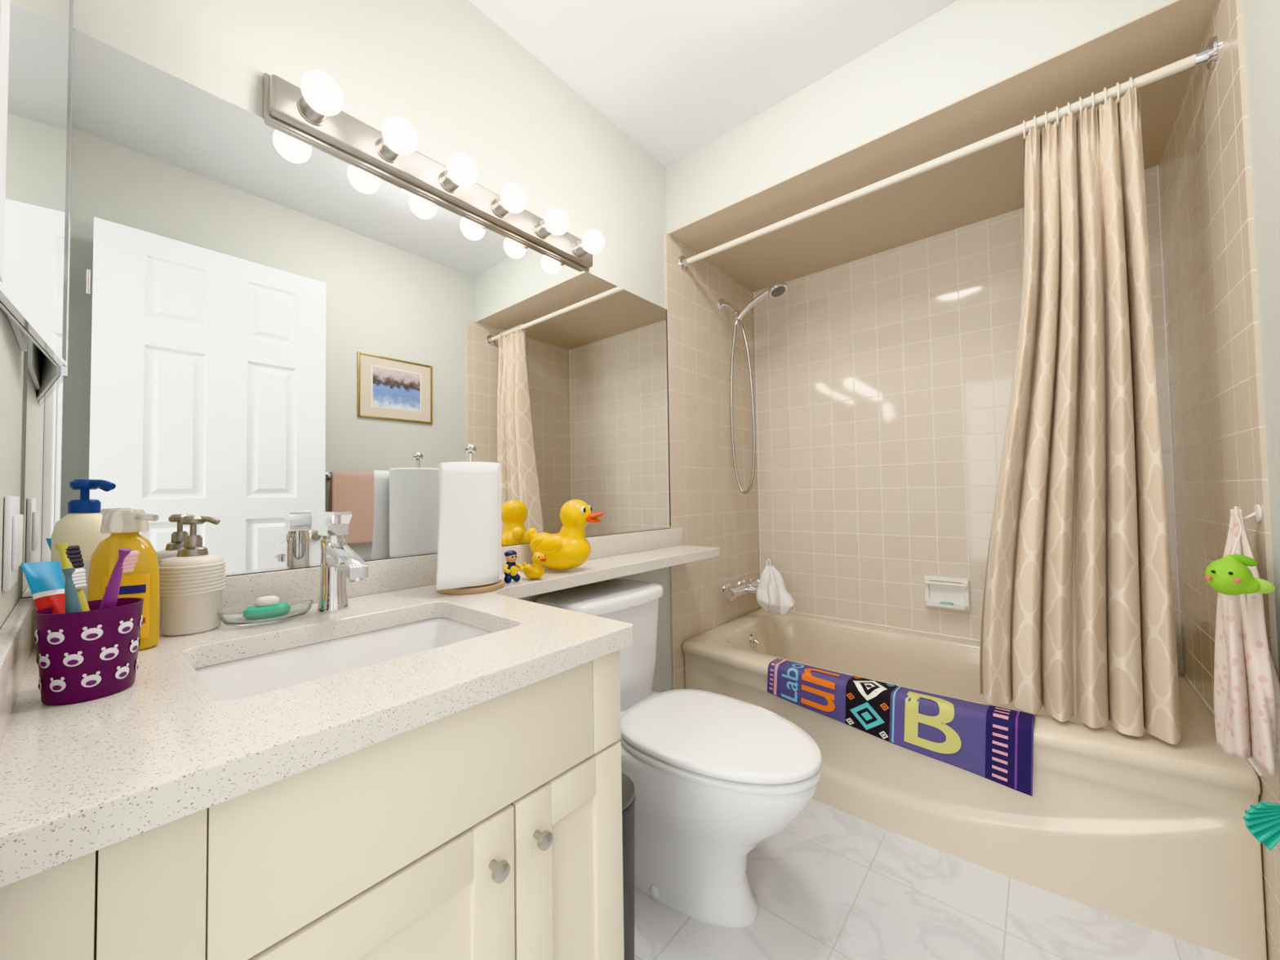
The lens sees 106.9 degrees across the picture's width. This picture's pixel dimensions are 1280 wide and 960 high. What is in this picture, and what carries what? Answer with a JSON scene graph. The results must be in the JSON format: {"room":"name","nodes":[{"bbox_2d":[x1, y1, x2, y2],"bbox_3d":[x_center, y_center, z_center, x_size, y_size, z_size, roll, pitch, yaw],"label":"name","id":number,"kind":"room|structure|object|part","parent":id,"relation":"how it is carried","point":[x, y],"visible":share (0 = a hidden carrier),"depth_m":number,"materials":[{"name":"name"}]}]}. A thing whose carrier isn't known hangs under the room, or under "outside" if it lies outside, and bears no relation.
{"room":"bathroom","nodes":[
{"label":"bathroom","id":0,"kind":"room"},
{"bbox_2d":[0,307,23,629],"bbox_3d":[-0.436,-0.167,0.229,1.650,2.460,0.100,-2,-2,40],"label":"wall","id":1,"kind":"structure","parent":0,"point":[11,357],"depth_m":0.60,"materials":[{"name":"white paint"}]},
{"bbox_2d":[2,495,23,591],"bbox_3d":[-0.805,0.078,0.610,0.120,0.115,0.010,-2,-2,40],"label":"switch plate","id":2,"kind":"object","parent":1,"relation":"attached to","point":[13,520],"visible":0.99,"depth_m":0.58,"materials":[{"name":"white plastic"}]},
{"bbox_2d":[0,0,74,366],"bbox_3d":[-0.761,-0.488,0.580,0.041,0.610,0.430,1,-2,-45],"label":"mirrored medicine cabinet","id":3,"kind":"object","parent":1,"relation":"attached to","point":[37,36],"visible":1,"depth_m":0.59,"materials":[{"name":"white"}]},
{"bbox_3d":[-0.754,-0.488,0.586,0.006,0.610,0.430,1,-2,-44],"label":"door","id":4,"kind":"part","parent":3,"relation":"part of","materials":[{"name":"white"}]},
{"bbox_2d":[17,0,671,692],"bbox_3d":[-0.192,-0.126,1.713,0.100,2.460,2.680,-2,-2,40],"label":"wall","id":5,"kind":"structure","parent":0,"point":[463,83],"depth_m":1.29,"materials":[{"name":"white paint"}]},
{"bbox_2d":[22,28,671,597],"bbox_3d":[-0.416,-0.272,1.371,0.008,0.925,1.657,-2,-2,40],"label":"wall mirror","id":6,"kind":"object","parent":5,"relation":"attached to","point":[269,330],"visible":0.81,"depth_m":1.01,"materials":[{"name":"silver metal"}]},
{"bbox_2d":[18,527,682,648],"bbox_3d":[-0.384,0.230,1.375,0.020,0.075,1.724,-2,-2,40],"label":"backsplash","id":7,"kind":"structure","parent":5,"relation":"attached to","point":[388,575],"depth_m":1.11,"materials":[{"name":"stone"}]},
{"bbox_2d":[262,70,604,271],"bbox_3d":[-0.425,-0.785,1.277,0.147,0.095,0.913,-2,-2,40],"label":"vanity light bar","id":8,"kind":"object","parent":5,"relation":"attached to","point":[313,111],"visible":1,"depth_m":1.16,"materials":[{"name":"silver metal"}]},
{"bbox_2d":[297,95,327,126],"bbox_3d":[-0.685,-0.782,0.997,0.039,0.052,0.052,-2,-2,40],"label":"socket","id":9,"kind":"object","parent":8,"relation":"attached to","point":[307,116],"depth_m":0.99,"materials":[{"name":"silver metal"}]},
{"bbox_3d":[-0.644,-0.784,0.962,0.074,0.072,0.072,-2,-2,40],"label":"bulb","id":10,"kind":"part","parent":8,"relation":"part of","materials":[{"name":"white glass"}]},
{"bbox_2d":[375,136,400,163],"bbox_3d":[-0.587,-0.780,1.113,0.039,0.052,0.052,-2,-2,40],"label":"socket","id":11,"kind":"object","parent":8,"relation":"attached to","point":[384,153],"depth_m":1.11,"materials":[{"name":"silver metal"}]},
{"bbox_3d":[-0.546,-0.782,1.078,0.074,0.072,0.072,-2,-2,40],"label":"bulb","id":12,"kind":"part","parent":8,"relation":"part of","materials":[{"name":"white glass"}]},
{"bbox_2d":[438,168,460,193],"bbox_3d":[-0.488,-0.778,1.229,0.039,0.052,0.052,-2,-2,40],"label":"socket","id":13,"kind":"object","parent":8,"relation":"attached to","point":[446,184],"depth_m":1.22,"materials":[{"name":"silver metal"}]},
{"bbox_3d":[-0.447,-0.780,1.194,0.074,0.072,0.072,-2,-2,40],"label":"bulb","id":14,"kind":"part","parent":8,"relation":"part of","materials":[{"name":"white glass"}]},
{"bbox_2d":[491,196,510,218],"bbox_3d":[-0.390,-0.776,1.345,0.039,0.052,0.052,-2,-2,40],"label":"socket","id":15,"kind":"object","parent":8,"relation":"attached to","point":[498,210],"depth_m":1.34,"materials":[{"name":"silver metal"}]},
{"bbox_3d":[-0.349,-0.778,1.310,0.074,0.072,0.072,-2,-2,40],"label":"bulb","id":16,"kind":"part","parent":8,"relation":"part of","materials":[{"name":"white glass"}]},
{"bbox_2d":[534,219,552,239],"bbox_3d":[-0.291,-0.774,1.461,0.039,0.052,0.052,-2,-2,40],"label":"socket","id":17,"kind":"object","parent":8,"relation":"attached to","point":[541,232],"depth_m":1.45,"materials":[{"name":"silver metal"}]},
{"bbox_3d":[-0.250,-0.776,1.427,0.074,0.072,0.072,-2,-2,40],"label":"bulb","id":18,"kind":"part","parent":8,"relation":"part of","materials":[{"name":"white glass"}]},
{"bbox_2d":[572,239,588,257],"bbox_3d":[-0.193,-0.773,1.577,0.039,0.052,0.052,-2,-2,40],"label":"socket","id":19,"kind":"object","parent":8,"relation":"attached to","point":[579,251],"depth_m":1.57,"materials":[{"name":"silver metal"}]},
{"bbox_3d":[-0.152,-0.774,1.542,0.074,0.072,0.072,-2,-2,40],"label":"bulb","id":20,"kind":"part","parent":8,"relation":"part of","materials":[{"name":"white glass"}]},
{"bbox_2d":[664,232,760,689],"bbox_3d":[0.388,0.030,2.307,0.008,2.165,0.820,-2,-2,40],"label":"tile","id":21,"kind":"structure","parent":5,"relation":"attached to","point":[707,500],"depth_m":2.23,"materials":[{"name":"beige tile"}]},
{"bbox_2d":[722,577,759,601],"bbox_3d":[0.549,0.529,2.312,0.199,0.098,0.326,-2,-2,40],"label":"tub filler faucet","id":22,"kind":"object","parent":21,"relation":"attached to","point":[730,593],"visible":0.81,"depth_m":2.29,"materials":[{"name":"silver metal"}]},
{"bbox_3d":[0.421,0.538,2.234,0.066,0.066,0.040,-2,-2,40],"label":"handle","id":23,"kind":"part","parent":22,"relation":"part of","materials":[{"name":"silver metal"}]},
{"bbox_3d":[0.570,0.545,2.289,0.138,0.065,0.040,-2,-2,40],"label":"spout","id":24,"kind":"part","parent":22,"relation":"part of","materials":[{"name":"silver metal"}]},
{"bbox_2d":[756,558,794,616],"bbox_3d":[0.625,0.496,2.193,0.171,0.256,0.140,-2,-2,40],"label":"washcloth","id":25,"kind":"object","parent":22,"relation":"hanging from","point":[772,596],"visible":1,"depth_m":2.17,"materials":[{"name":"white fabric"}]},
{"bbox_2d":[718,280,787,493],"bbox_3d":[0.542,-0.422,2.241,0.339,0.974,0.088,-2,-2,40],"label":"shower","id":26,"kind":"object","parent":21,"relation":"attached to","point":[778,288],"visible":1,"depth_m":2.26,"materials":[{"name":"silver metal"}]},
{"bbox_3d":[0.441,-0.845,2.336,0.081,0.074,0.019,-2,-2,40],"label":"shower arm","id":27,"kind":"part","parent":26,"relation":"part of","materials":[{"name":"silver metal"}]},
{"bbox_3d":[0.537,-0.823,2.253,0.204,0.137,0.030,-2,-2,40],"label":"handle","id":28,"kind":"part","parent":26,"relation":"part of","materials":[{"name":"silver metal"}]},
{"bbox_2d":[468,0,957,167],"bbox_3d":[0.015,-1.439,0.745,1.750,0.100,3.920,-2,-2,40],"label":"ceiling","id":29,"kind":"structure","parent":0,"point":[676,77],"depth_m":1.50,"materials":[{"name":"white paint"}]},
{"bbox_2d":[634,798,1239,959],"bbox_3d":[0.056,1.120,0.669,1.750,0.100,3.920,-2,-2,40],"label":"floor","id":30,"kind":"structure","parent":0,"point":[833,884],"depth_m":1.17,"materials":[{"name":"tile"}]},
{"bbox_2d":[0,649,624,959],"bbox_3d":[-0.474,0.683,0.746,0.668,0.794,0.656,-2,-2,40],"label":"vanity cabinet","id":31,"kind":"object","parent":30,"relation":"on","point":[491,829],"visible":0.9,"depth_m":0.53,"materials":[{"name":"beige wood"}]},
{"bbox_3d":[-0.268,0.299,0.577,0.018,0.044,0.624,-2,-2,40],"label":"rail","id":32,"kind":"part","parent":31,"relation":"part of","materials":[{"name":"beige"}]},
{"bbox_2d":[0,527,719,887],"bbox_3d":[-0.137,0.236,1.166,0.666,0.109,1.724,-2,-2,40],"label":"countertop","id":33,"kind":"structure","parent":31,"relation":"on","point":[77,780],"depth_m":0.52,"materials":[{"name":"stone"}]},
{"bbox_2d":[20,542,144,705],"bbox_3d":[-0.650,0.160,0.549,0.118,0.173,0.084,-1,-2,-12],"label":"toothbrush cup","id":34,"kind":"object","parent":33,"relation":"on","point":[87,651],"visible":1,"depth_m":0.54,"materials":[{"name":"purple plastic"}]},
{"bbox_2d":[34,631,38,643],"bbox_3d":[-0.658,0.171,0.517,0.016,0.013,0.001,-2,-2,30],"label":"print","id":35,"kind":"object","parent":34,"relation":"attached to","point":[36,638],"depth_m":0.51,"materials":[{"name":"white"}]},
{"bbox_2d":[39,656,49,668],"bbox_3d":[-0.644,0.197,0.513,0.015,0.013,0.001,-1,-2,10],"label":"print","id":36,"kind":"object","parent":34,"relation":"attached to","point":[44,661],"depth_m":0.51,"materials":[{"name":"white"}]},
{"bbox_2d":[47,631,64,644],"bbox_3d":[-0.631,0.171,0.512,0.016,0.013,0.001,-1,-2,-10],"label":"print","id":37,"kind":"object","parent":34,"relation":"attached to","point":[53,637],"depth_m":0.51,"materials":[{"name":"white"}]},
{"bbox_2d":[49,680,66,692],"bbox_3d":[-0.631,0.223,0.513,0.015,0.013,0.001,-1,-2,-10],"label":"print","id":38,"kind":"object","parent":34,"relation":"attached to","point":[55,686],"depth_m":0.51,"materials":[{"name":"white"}]},
{"bbox_3d":[-0.652,0.156,0.550,0.054,0.166,0.013,-1,-2,0],"label":"brush green handle","id":39,"kind":"part","parent":34,"relation":"part of","materials":[{"name":"yellow"}]},
{"bbox_3d":[-0.645,0.169,0.539,0.021,0.137,0.013,-1,-2,-5],"label":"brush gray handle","id":40,"kind":"part","parent":34,"relation":"part of","materials":[{"name":"blue plastic"}]},
{"bbox_2d":[62,653,83,666],"bbox_3d":[-0.618,0.197,0.517,0.015,0.013,0.001,0,-2,-30],"label":"print","id":41,"kind":"object","parent":34,"relation":"attached to","point":[68,660],"depth_m":0.52,"materials":[{"name":"white"}]},
{"bbox_2d":[80,674,101,687],"bbox_3d":[-0.608,0.223,0.526,0.001,0.013,0.015,-2,-2,40],"label":"print","id":42,"kind":"object","parent":34,"relation":"attached to","point":[86,680],"depth_m":0.53,"materials":[{"name":"white"}]},
{"bbox_2d":[80,627,102,640],"bbox_3d":[-0.607,0.171,0.525,0.001,0.013,0.016,-2,-2,40],"label":"print","id":43,"kind":"object","parent":34,"relation":"attached to","point":[86,633],"depth_m":0.53,"materials":[{"name":"white"}]},
{"bbox_2d":[99,647,118,660],"bbox_3d":[-0.601,0.197,0.537,0.001,0.013,0.015,-2,-2,20],"label":"print","id":44,"kind":"object","parent":34,"relation":"attached to","point":[105,653],"depth_m":0.54,"materials":[{"name":"white"}]},
{"bbox_3d":[-0.621,0.159,0.547,0.065,0.160,0.013,-1,-2,2],"label":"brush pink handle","id":45,"kind":"part","parent":34,"relation":"part of","materials":[{"name":"purple plastic"}]},
{"bbox_2d":[115,666,128,679],"bbox_3d":[-0.600,0.223,0.550,0.001,0.013,0.015,-1,-2,0],"label":"print","id":46,"kind":"object","parent":34,"relation":"attached to","point":[121,672],"depth_m":0.55,"materials":[{"name":"white"}]},
{"bbox_2d":[118,621,133,633],"bbox_3d":[-0.597,0.171,0.551,0.001,0.013,0.016,-1,-2,0],"label":"print","id":47,"kind":"object","parent":34,"relation":"attached to","point":[124,627],"depth_m":0.55,"materials":[{"name":"white"}]},
{"bbox_2d":[129,640,138,652],"bbox_3d":[-0.601,0.198,0.564,0.001,0.013,0.015,0,-2,-20],"label":"print","id":48,"kind":"object","parent":34,"relation":"attached to","point":[134,644],"depth_m":0.56,"materials":[{"name":"white"}]},
{"bbox_2d":[50,479,115,599],"bbox_3d":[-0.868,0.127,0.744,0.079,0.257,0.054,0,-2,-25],"label":"lotion bottle","id":49,"kind":"object","parent":33,"relation":"on","point":[81,527],"visible":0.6,"depth_m":0.73,"materials":[{"name":"beige plastic"}]},
{"bbox_3d":[-0.873,0.021,0.746,0.010,0.020,0.010,-2,-2,40],"label":"pump stem","id":50,"kind":"part","parent":49,"relation":"part of","materials":[{"name":"blue plastic"}]},
{"bbox_2d":[87,509,159,650],"bbox_3d":[-0.776,0.148,0.715,0.096,0.209,0.055,-1,-2,-5],"label":"shampoo bottle","id":51,"kind":"object","parent":33,"relation":"on","point":[124,526],"visible":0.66,"depth_m":0.70,"materials":[{"name":"yellow plastic"}]},
{"bbox_2d":[159,515,226,635],"bbox_3d":[-0.763,0.158,0.809,0.085,0.195,0.085,-2,-2,40],"label":"soap dispenser","id":52,"kind":"object","parent":33,"relation":"on","point":[192,582],"visible":0.97,"depth_m":0.78,"materials":[{"name":"white ceramic"}]},
{"bbox_3d":[-0.764,0.085,0.811,0.008,0.022,0.008,-2,-2,40],"label":"pump stem","id":53,"kind":"part","parent":52,"relation":"part of","materials":[{"name":"grey metal"}]},
{"bbox_2d":[217,595,313,626],"bbox_3d":[-0.678,0.234,0.863,0.101,0.044,0.136,-2,-2,40],"label":"soap dish","id":54,"kind":"object","parent":33,"relation":"on","point":[266,610],"visible":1,"depth_m":0.85,"materials":[{"name":"white ceramic"}]},
{"bbox_2d":[315,511,368,613],"bbox_3d":[-0.566,0.158,0.904,0.164,0.195,0.056,-2,-2,40],"label":"faucet","id":55,"kind":"object","parent":33,"relation":"on","point":[338,561],"visible":1,"depth_m":0.92,"materials":[{"name":"silver metal"}]},
{"bbox_3d":[-0.597,0.085,0.932,0.078,0.046,0.042,-2,-2,40],"label":"handle","id":56,"kind":"part","parent":55,"relation":"part of","materials":[{"name":"silver metal"}]},
{"bbox_3d":[-0.552,0.150,0.892,0.122,0.061,0.034,-2,-2,40],"label":"spout","id":57,"kind":"part","parent":55,"relation":"part of","materials":[{"name":"silver metal"}]},
{"bbox_2d":[195,617,493,701],"bbox_3d":[-0.438,0.337,0.759,0.340,0.106,0.440,-2,-2,40],"label":"undermount sink","id":58,"kind":"object","parent":33,"relation":"in","point":[242,678],"visible":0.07,"depth_m":0.85,"materials":[{"name":"white ceramic"}]},
{"bbox_2d":[435,444,504,595],"bbox_3d":[-0.407,0.086,1.141,0.156,0.346,0.166,0,-2,-24],"label":"paper towel holder","id":59,"kind":"object","parent":33,"relation":"on","point":[469,560],"visible":1,"depth_m":1.07,"materials":[{"name":"white paper"}]},
{"bbox_3d":[-0.409,0.091,1.146,0.012,0.312,0.012,-2,-2,40],"label":"post","id":60,"kind":"part","parent":59,"relation":"part of","materials":[{"name":"silver metal"}]},
{"bbox_3d":[-0.411,-0.074,1.151,0.028,0.024,0.028,-2,-2,40],"label":"knob","id":61,"kind":"part","parent":59,"relation":"part of","materials":[{"name":"silver metal"}]},
{"bbox_2d":[502,550,524,582],"bbox_3d":[-0.326,0.220,1.207,0.040,0.080,0.058,-2,-2,40],"label":"figurine","id":62,"kind":"object","parent":33,"relation":"on","point":[510,568],"visible":0.99,"depth_m":1.20,"materials":[{"name":"blue"}]},
{"bbox_3d":[-0.333,0.223,1.189,0.019,0.023,0.022,-1,-2,-1],"label":"arm","id":63,"kind":"part","parent":62,"relation":"part of","materials":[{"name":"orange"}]},
{"bbox_3d":[-0.309,0.224,1.217,0.022,0.023,0.019,-1,-2,-9],"label":"arm","id":64,"kind":"part","parent":62,"relation":"part of","materials":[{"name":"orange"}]},
{"bbox_2d":[522,551,547,578],"bbox_3d":[-0.278,0.225,1.249,0.083,0.071,0.049,-2,-2,40],"label":"rubber duck","id":65,"kind":"object","parent":33,"relation":"on","point":[535,571],"visible":0.98,"depth_m":1.23},
{"bbox_2d":[524,499,604,569],"bbox_3d":[-0.226,0.159,1.384,0.214,0.204,0.160,-2,-2,40],"label":"rubber duck","id":66,"kind":"object","parent":33,"relation":"on","point":[570,548],"visible":0.95,"depth_m":1.35},
{"bbox_3d":[-0.297,0.469,0.504,0.019,0.060,0.252,-2,-2,40],"label":"door frame","id":67,"kind":"part","parent":31,"relation":"part of","materials":[{"name":"beige wood"}]},
{"bbox_3d":[-0.297,0.704,0.500,0.010,0.523,0.364,-2,-2,40],"label":"door panel","id":68,"kind":"part","parent":31,"relation":"part of","materials":[{"name":"beige wood"}]},
{"bbox_3d":[-0.193,0.706,0.617,0.019,0.531,0.060,-2,-2,40],"label":"door frame","id":69,"kind":"part","parent":31,"relation":"part of","materials":[{"name":"beige wood"}]},
{"bbox_3d":[-0.186,0.496,0.609,0.015,0.010,0.010,-2,-2,40],"label":"knob stem","id":70,"kind":"part","parent":31,"relation":"part of","materials":[{"name":"silver metal"}]},
{"bbox_3d":[-0.176,0.496,0.601,0.014,0.024,0.024,-2,-2,40],"label":"knob","id":71,"kind":"part","parent":31,"relation":"part of","materials":[{"name":"silver metal"}]},
{"bbox_3d":[-0.151,0.707,0.665,0.019,0.531,0.060,-2,-2,40],"label":"door frame","id":72,"kind":"part","parent":31,"relation":"part of","materials":[{"name":"beige wood"}]},
{"bbox_3d":[-0.140,0.497,0.662,0.015,0.010,0.010,-2,-2,40],"label":"knob stem","id":73,"kind":"part","parent":31,"relation":"part of","materials":[{"name":"silver metal"}]},
{"bbox_3d":[-0.131,0.497,0.654,0.014,0.024,0.024,-2,-2,40],"label":"knob","id":74,"kind":"part","parent":31,"relation":"part of","materials":[{"name":"silver metal"}]},
{"bbox_3d":[-0.106,0.473,0.729,0.019,0.060,0.090,-2,-2,40],"label":"door frame","id":75,"kind":"part","parent":31,"relation":"part of","materials":[{"name":"beige wood"}]},
{"bbox_3d":[-0.106,0.708,0.725,0.010,0.523,0.202,-2,-2,40],"label":"door panel","id":76,"kind":"part","parent":31,"relation":"part of","materials":[{"name":"beige wood"}]},
{"bbox_3d":[-0.054,0.709,0.780,0.019,0.531,0.060,-2,-2,40],"label":"door frame","id":77,"kind":"part","parent":31,"relation":"part of","materials":[{"name":"beige wood"}]},
{"bbox_2d":[621,773,635,959],"bbox_3d":[-0.083,0.869,1.020,0.152,0.424,0.152,-2,-2,40],"label":"trash bin","id":78,"kind":"object","parent":30,"relation":"on","point":[628,787],"visible":0.22,"depth_m":0.98,"materials":[{"name":"grey"}]},
{"bbox_3d":[-0.086,0.669,1.026,0.152,0.023,0.152,-2,-2,40],"label":"bin lid","id":79,"kind":"part","parent":78,"relation":"part of","materials":[{"name":"silver metal"}]},
{"bbox_2d":[535,578,822,927],"bbox_3d":[0.106,0.715,1.322,0.784,0.746,0.424,-2,-2,40],"label":"toilet","id":80,"kind":"object","parent":30,"relation":"on","point":[714,776],"visible":0.79,"depth_m":1.18,"materials":[{"name":"white ceramic"}]},
{"bbox_3d":[-0.109,0.371,1.510,0.234,0.041,0.424,-2,-2,40],"label":"tank lid","id":81,"kind":"part","parent":80,"relation":"part of","materials":[{"name":"white ceramic"}]},
{"bbox_3d":[-0.109,0.557,1.507,0.215,0.330,0.394,-2,-2,40],"label":"tank","id":82,"kind":"part","parent":80,"relation":"part of","materials":[{"name":"white ceramic"}]},
{"bbox_3d":[0.135,0.891,1.294,0.697,0.392,0.368,-2,-2,40],"label":"bowl","id":83,"kind":"part","parent":80,"relation":"part of","materials":[{"name":"white ceramic"}]},
{"bbox_3d":[0.204,0.682,1.239,0.526,0.018,0.376,-2,-2,40],"label":"seat","id":84,"kind":"part","parent":80,"relation":"part of","materials":[{"name":"white plastic"}]},
{"bbox_3d":[0.203,0.656,1.241,0.528,0.024,0.378,-2,-2,40],"label":"lid","id":85,"kind":"part","parent":80,"relation":"part of","materials":[{"name":"white plastic"}]},
{"bbox_2d":[681,608,1266,959],"bbox_3d":[0.994,0.875,1.784,1.535,0.426,0.812,-2,-2,40],"label":"bathtub","id":86,"kind":"object","parent":30,"relation":"on","point":[1147,830],"depth_m":1.25,"materials":[{"name":"beige ceramic"}]},
{"bbox_3d":[0.537,0.756,2.247,0.019,0.068,0.068,-2,-2,40],"label":"overflow plate","id":87,"kind":"part","parent":86,"relation":"part of","materials":[{"name":"silver metal"}]},
{"bbox_2d":[767,657,1035,796],"bbox_3d":[0.761,0.740,1.493,0.746,0.187,0.094,-2,-2,40],"label":"towel","id":88,"kind":"object","parent":86,"relation":"on","point":[995,744],"visible":1,"depth_m":1.39,"materials":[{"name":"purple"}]},
{"bbox_3d":[1.590,0.642,1.316,0.008,0.008,0.760,-2,-2,40],"label":"tub caulk","id":89,"kind":"part","parent":86,"relation":"part of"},
{"bbox_2d":[666,0,1217,291],"bbox_3d":[0.963,-1.223,1.852,1.550,0.295,0.800,-2,-2,40],"label":"ceiling soffit","id":90,"kind":"structure","parent":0,"point":[970,72],"depth_m":1.56,"materials":[{"name":"white paint"}]},
{"bbox_2d":[678,35,1217,271],"bbox_3d":[0.776,-0.990,1.620,1.533,0.066,0.066,-2,-2,40],"label":"shower curtain rod","id":91,"kind":"object","parent":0,"point":[1207,55],"depth_m":1.41,"materials":[{"name":"white metal"}]},
{"bbox_2d":[979,76,1181,744],"bbox_3d":[1.145,-0.193,1.299,0.403,1.663,0.120,-2,-2,40],"label":"shower curtain","id":92,"kind":"object","parent":91,"relation":"hanging from","point":[1078,612],"visible":1,"depth_m":1.25,"materials":[{"name":"fabric"}]},
{"bbox_2d":[1241,0,1279,683],"bbox_3d":[0.664,-0.185,0.174,0.100,2.460,3.920,-2,-2,40],"label":"wall","id":93,"kind":"structure","parent":0,"point":[1261,18],"depth_m":0.93,"materials":[{"name":"white paint"}]},
{"bbox_2d":[1158,0,1279,959],"bbox_3d":[1.551,-0.018,1.294,0.008,2.165,0.860,-2,-2,40],"label":"tile","id":94,"kind":"structure","parent":93,"relation":"attached to","point":[1218,419],"depth_m":1.19,"materials":[{"name":"beige tile"}]},
{"bbox_2d":[1213,504,1279,776],"bbox_3d":[1.220,0.309,0.957,0.079,0.514,0.217,-2,-2,40],"label":"towel","id":95,"kind":"object","parent":94,"relation":"hanging from","point":[1246,685],"visible":0.83,"depth_m":0.93,"materials":[{"name":"pink fabric"}]},
{"bbox_2d":[1204,511,1275,595],"bbox_3d":[1.185,0.146,0.954,0.086,0.159,0.159,-2,-2,40],"label":"toy","id":96,"kind":"object","parent":95,"relation":"attached to","point":[1229,575],"visible":1,"depth_m":0.91,"materials":[{"name":"green"}]},
{"bbox_3d":[1.208,0.107,0.959,0.126,0.083,0.012,0,-2,-36],"label":"loop cord","id":97,"kind":"part","parent":96,"relation":"part of","materials":[{"name":"white fabric"}]},
{"bbox_3d":[1.274,0.070,0.997,0.032,0.030,0.007,-2,-2,40],"label":"hook arm","id":98,"kind":"part","parent":95,"relation":"part of","materials":[{"name":"white"}]},
{"bbox_2d":[1243,801,1279,850],"bbox_3d":[1.158,0.607,0.849,0.127,0.099,0.042,-1,-2,-2],"label":"scoop","id":99,"kind":"object","parent":93,"relation":"attached to","point":[1262,820],"visible":1,"depth_m":0.85,"materials":[{"name":"teal plastic"}]},
{"bbox_3d":[1.271,-0.136,2.163,1.550,2.460,0.100,-2,-2,40],"label":"wall","id":100,"kind":"structure","parent":0,"visible":0},
{"bbox_2d":[754,165,1182,674],"bbox_3d":[1.235,-0.139,2.120,1.534,1.865,0.013,-2,-2,40],"label":"tile surround","id":101,"kind":"object","parent":100,"relation":"attached to","point":[884,379],"visible":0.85,"depth_m":2.17,"materials":[{"name":"beige tile"}]},
{"bbox_2d":[753,291,760,577],"bbox_3d":[0.648,-0.175,2.615,0.006,1.745,0.006,-2,-2,40],"label":"caulk","id":102,"kind":"object","parent":101,"relation":"attached to","point":[753,291],"visible":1,"depth_m":2.62,"materials":[{"name":"white"}]},
{"bbox_2d":[924,574,970,612],"bbox_3d":[1.300,0.485,2.016,0.165,0.140,0.054,-2,-2,40],"label":"soap dish","id":103,"kind":"object","parent":101,"relation":"attached to","point":[944,593],"visible":1,"depth_m":2.02,"materials":[{"name":"white"}]},
{"bbox_2d":[924,600,967,609],"bbox_3d":[1.298,0.531,2.011,0.149,0.012,0.045,-2,-2,40],"label":"tray","id":104,"kind":"object","parent":103,"relation":"on","point":[945,605],"depth_m":2.01,"materials":[{"name":"white ceramic"}]},
{"bbox_2d":[1156,164,1183,671],"bbox_3d":[1.816,-0.223,1.625,0.006,1.745,0.006,-2,-2,40],"label":"caulk","id":105,"kind":"object","parent":101,"relation":"attached to","point":[1157,171],"visible":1,"depth_m":1.62,"materials":[{"name":"white"}]}
]}

